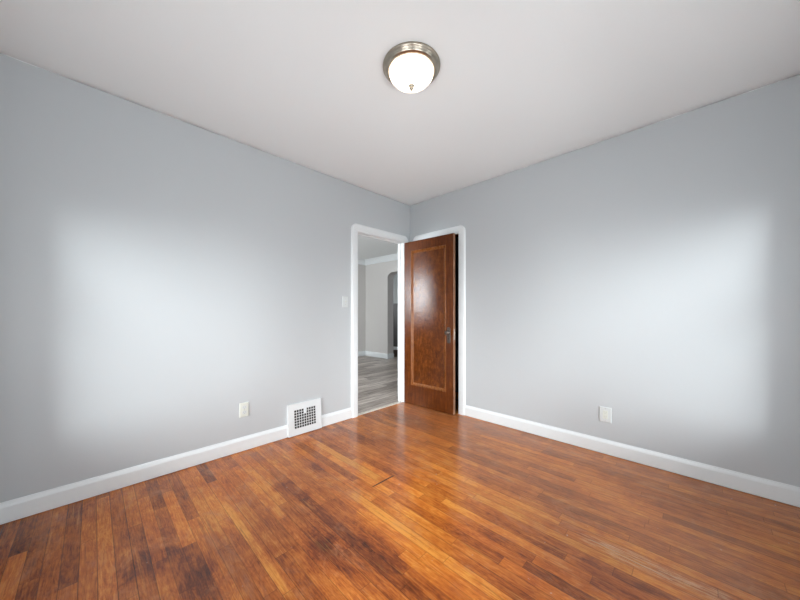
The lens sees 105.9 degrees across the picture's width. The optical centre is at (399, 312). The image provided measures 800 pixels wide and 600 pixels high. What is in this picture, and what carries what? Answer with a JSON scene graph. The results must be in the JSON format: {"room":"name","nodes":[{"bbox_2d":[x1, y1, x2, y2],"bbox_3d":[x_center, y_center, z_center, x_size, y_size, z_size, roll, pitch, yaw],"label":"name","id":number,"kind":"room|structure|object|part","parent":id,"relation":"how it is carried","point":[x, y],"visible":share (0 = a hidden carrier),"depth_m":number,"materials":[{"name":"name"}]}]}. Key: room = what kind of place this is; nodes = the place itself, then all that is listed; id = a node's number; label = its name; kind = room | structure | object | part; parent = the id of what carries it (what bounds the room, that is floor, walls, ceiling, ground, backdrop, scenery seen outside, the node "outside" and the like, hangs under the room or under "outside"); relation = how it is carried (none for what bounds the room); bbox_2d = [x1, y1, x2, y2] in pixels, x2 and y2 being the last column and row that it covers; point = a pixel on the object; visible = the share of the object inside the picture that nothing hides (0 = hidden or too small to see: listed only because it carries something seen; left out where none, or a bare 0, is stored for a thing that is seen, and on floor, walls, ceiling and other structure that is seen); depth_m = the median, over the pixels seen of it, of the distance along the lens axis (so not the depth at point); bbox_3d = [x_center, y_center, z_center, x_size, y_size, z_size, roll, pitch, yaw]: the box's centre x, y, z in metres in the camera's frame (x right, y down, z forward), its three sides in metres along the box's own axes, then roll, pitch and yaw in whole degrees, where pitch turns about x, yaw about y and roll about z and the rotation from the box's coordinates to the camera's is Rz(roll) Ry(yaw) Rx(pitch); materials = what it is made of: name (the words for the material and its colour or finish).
{"room":"empty bedroom","nodes":[
{"label":"empty bedroom","id":0,"kind":"room"},
{"bbox_2d":[0,53,409,502],"bbox_3d":[-0.348,-0.130,3.468,0.088,2.500,5.630,0,0,45],"label":"wall","id":1,"kind":"structure","parent":0,"point":[161,275],"depth_m":2.02,"materials":[{"name":"grey paint"}]},
{"bbox_2d":[0,407,351,524],"bbox_3d":[-1.331,1.063,2.393,0.016,0.113,2.318,0,0,45],"label":"baseboard","id":2,"kind":"structure","parent":1,"relation":"attached to","point":[22,507],"depth_m":1.97,"materials":[{"name":"white wood"}]},
{"bbox_2d":[239,402,248,417],"bbox_3d":[-1.269,0.788,2.461,0.010,0.115,0.070,0,0,45],"label":"wall outlet","id":3,"kind":"object","parent":1,"relation":"attached to","point":[243,407],"visible":1,"depth_m":2.46,"materials":[{"name":"beige plastic"}]},
{"bbox_2d":[287,398,321,437],"bbox_3d":[-0.888,0.974,2.827,0.040,0.280,0.333,0,0,45],"label":"air vent","id":4,"kind":"object","parent":1,"relation":"in","point":[302,417],"visible":1,"depth_m":2.82,"materials":[{"name":"white metal"}]},
{"bbox_2d":[342,296,347,306],"bbox_3d":[-0.571,-0.118,3.164,0.020,0.116,0.072,0,0,45],"label":"light switch","id":5,"kind":"object","parent":1,"relation":"attached to","point":[344,298],"visible":1,"depth_m":3.16,"materials":[{"name":"grey plastic"}]},
{"bbox_2d":[351,223,407,417],"bbox_3d":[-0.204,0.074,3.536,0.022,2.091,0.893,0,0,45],"label":"trim","id":6,"kind":"structure","parent":1,"relation":"attached to","point":[355,228],"depth_m":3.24,"materials":[{"name":"white wood"}]},
{"bbox_2d":[358,264,365,351],"bbox_3d":[-2.827,-0.130,6.081,0.088,2.500,5.380,0,0,45],"label":"wall","id":7,"kind":"structure","parent":0,"point":[361,268],"depth_m":7.87,"materials":[{"name":"grey paint"}]},
{"bbox_2d":[358,253,397,264],"bbox_3d":[-1.473,-1.317,4.890,3.512,0.125,5.180,0,0,45],"label":"trim","id":8,"kind":"structure","parent":7,"relation":"attached to","point":[392,257],"depth_m":7.53,"materials":[{"name":"white wood"}]},
{"bbox_2d":[358,401,401,415],"bbox_3d":[-0.230,1.118,3.562,0.052,0.008,0.689,0,0,45],"label":"trim","id":9,"kind":"structure","parent":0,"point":[394,403],"depth_m":3.52,"materials":[{"name":"brown wood"}]},
{"bbox_2d":[366,260,397,353],"bbox_3d":[0.019,-0.130,7.193,4.612,2.500,0.197,0,0,45],"label":"wall","id":10,"kind":"structure","parent":0,"point":[379,276],"depth_m":7.55,"materials":[{"name":"grey paint"}]},
{"bbox_2d":[358,351,393,358],"bbox_3d":[-1.404,1.058,4.960,3.512,0.124,5.377,0,0,45],"label":"baseboard","id":11,"kind":"structure","parent":10,"relation":"attached to","point":[360,353],"depth_m":7.63,"materials":[{"name":"white wood"}]},
{"bbox_2d":[393,273,397,303],"bbox_3d":[0.805,-0.130,8.063,4.712,2.500,0.100,0,0,45],"label":"wall","id":12,"kind":"structure","parent":0,"point":[395,278],"depth_m":8.91,"materials":[{"name":"grey paint"}]},
{"bbox_2d":[393,303,397,346],"bbox_3d":[0.795,0.355,7.982,4.612,1.270,0.030,0,0,45],"label":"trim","id":13,"kind":"structure","parent":12,"relation":"attached to","point":[395,306],"depth_m":8.89,"materials":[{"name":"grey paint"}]},
{"bbox_2d":[0,356,799,599],"bbox_3d":[-0.004,1.150,4.967,7.900,0.060,7.850,0,0,45],"label":"floor","id":14,"kind":"structure","parent":0,"point":[400,501],"depth_m":1.58,"materials":[{"name":"brown wood"}]},
{"bbox_2d":[393,350,397,356],"bbox_3d":[-0.124,1.044,7.812,0.278,0.152,0.278,0,0,45],"label":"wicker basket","id":15,"kind":"object","parent":14,"relation":"on","point":[395,352],"visible":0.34,"depth_m":7.70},
{"bbox_2d":[0,0,799,259],"bbox_3d":[-0.004,-1.420,4.967,8.100,0.084,8.050,0,0,45],"label":"ceiling","id":16,"kind":"structure","parent":0,"point":[518,84],"depth_m":1.70,"materials":[{"name":"white paint"}]},
{"bbox_2d":[383,41,439,92],"bbox_3d":[0.064,-1.310,1.690,0.321,0.141,0.321,0,0,45],"label":"ceiling light","id":17,"kind":"object","parent":16,"relation":"attached to","point":[410,66],"visible":1,"depth_m":1.61,"materials":[{"name":"white glass"}]},
{"bbox_3d":[0.064,-1.315,1.690,0.249,0.078,0.249,0,0,45],"label":"lamp shade","id":18,"kind":"part","parent":17,"relation":"part of","materials":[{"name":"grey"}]},
{"bbox_2d":[455,237,457,391],"bbox_3d":[0.836,-0.130,3.838,1.080,2.500,0.742,0,0,45],"label":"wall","id":19,"kind":"structure","parent":0,"point":[456,239],"depth_m":4.28,"materials":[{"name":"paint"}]},
{"bbox_2d":[410,74,799,486],"bbox_3d":[1.336,-0.130,2.764,3.300,2.500,0.088,0,0,45],"label":"wall","id":20,"kind":"structure","parent":0,"point":[650,274],"depth_m":2.19,"materials":[{"name":"grey paint"}]},
{"bbox_2d":[404,233,454,414],"bbox_3d":[0.329,0.119,3.547,0.736,1.985,0.142,0,0,42],"label":"door","id":21,"kind":"structure","parent":20,"relation":"in","point":[429,263],"depth_m":3.52,"materials":[{"name":"brown wood"}]},
{"bbox_3d":[0.324,0.059,3.532,0.508,1.641,0.018,0,0,42],"label":"moulding","id":22,"kind":"part","parent":21,"relation":"part of","materials":[{"name":"brown wood"}]},
{"bbox_3d":[0.334,0.059,3.543,0.508,1.641,0.011,0,0,42],"label":"panel","id":23,"kind":"part","parent":21,"relation":"part of","materials":[{"name":"brown wood"}]},
{"bbox_2d":[413,225,465,414],"bbox_3d":[0.438,0.073,3.571,0.774,2.094,0.022,0,0,45],"label":"trim","id":24,"kind":"structure","parent":20,"relation":"attached to","point":[460,230],"depth_m":3.32,"materials":[{"name":"white wood"}]},
{"bbox_2d":[599,406,611,422],"bbox_3d":[1.634,0.809,2.404,0.082,0.120,0.009,0,0,45],"label":"wall outlet","id":25,"kind":"object","parent":20,"relation":"attached to","point":[605,413],"visible":1,"depth_m":2.40,"materials":[{"name":"grey plastic"}]},
{"bbox_2d":[603,410,607,418],"bbox_3d":[1.632,0.809,2.401,0.033,0.067,0.002,0,0,45],"label":"receptacle","id":26,"kind":"object","parent":25,"relation":"attached to","point":[605,412],"depth_m":2.40,"materials":[{"name":"beige plastic"}]},
{"bbox_2d":[465,405,799,506],"bbox_3d":[1.525,1.063,2.506,2.268,0.113,0.016,0,0,45],"label":"baseboard","id":27,"kind":"structure","parent":20,"relation":"attached to","point":[769,489],"depth_m":2.17,"materials":[{"name":"white wood"}]}
]}

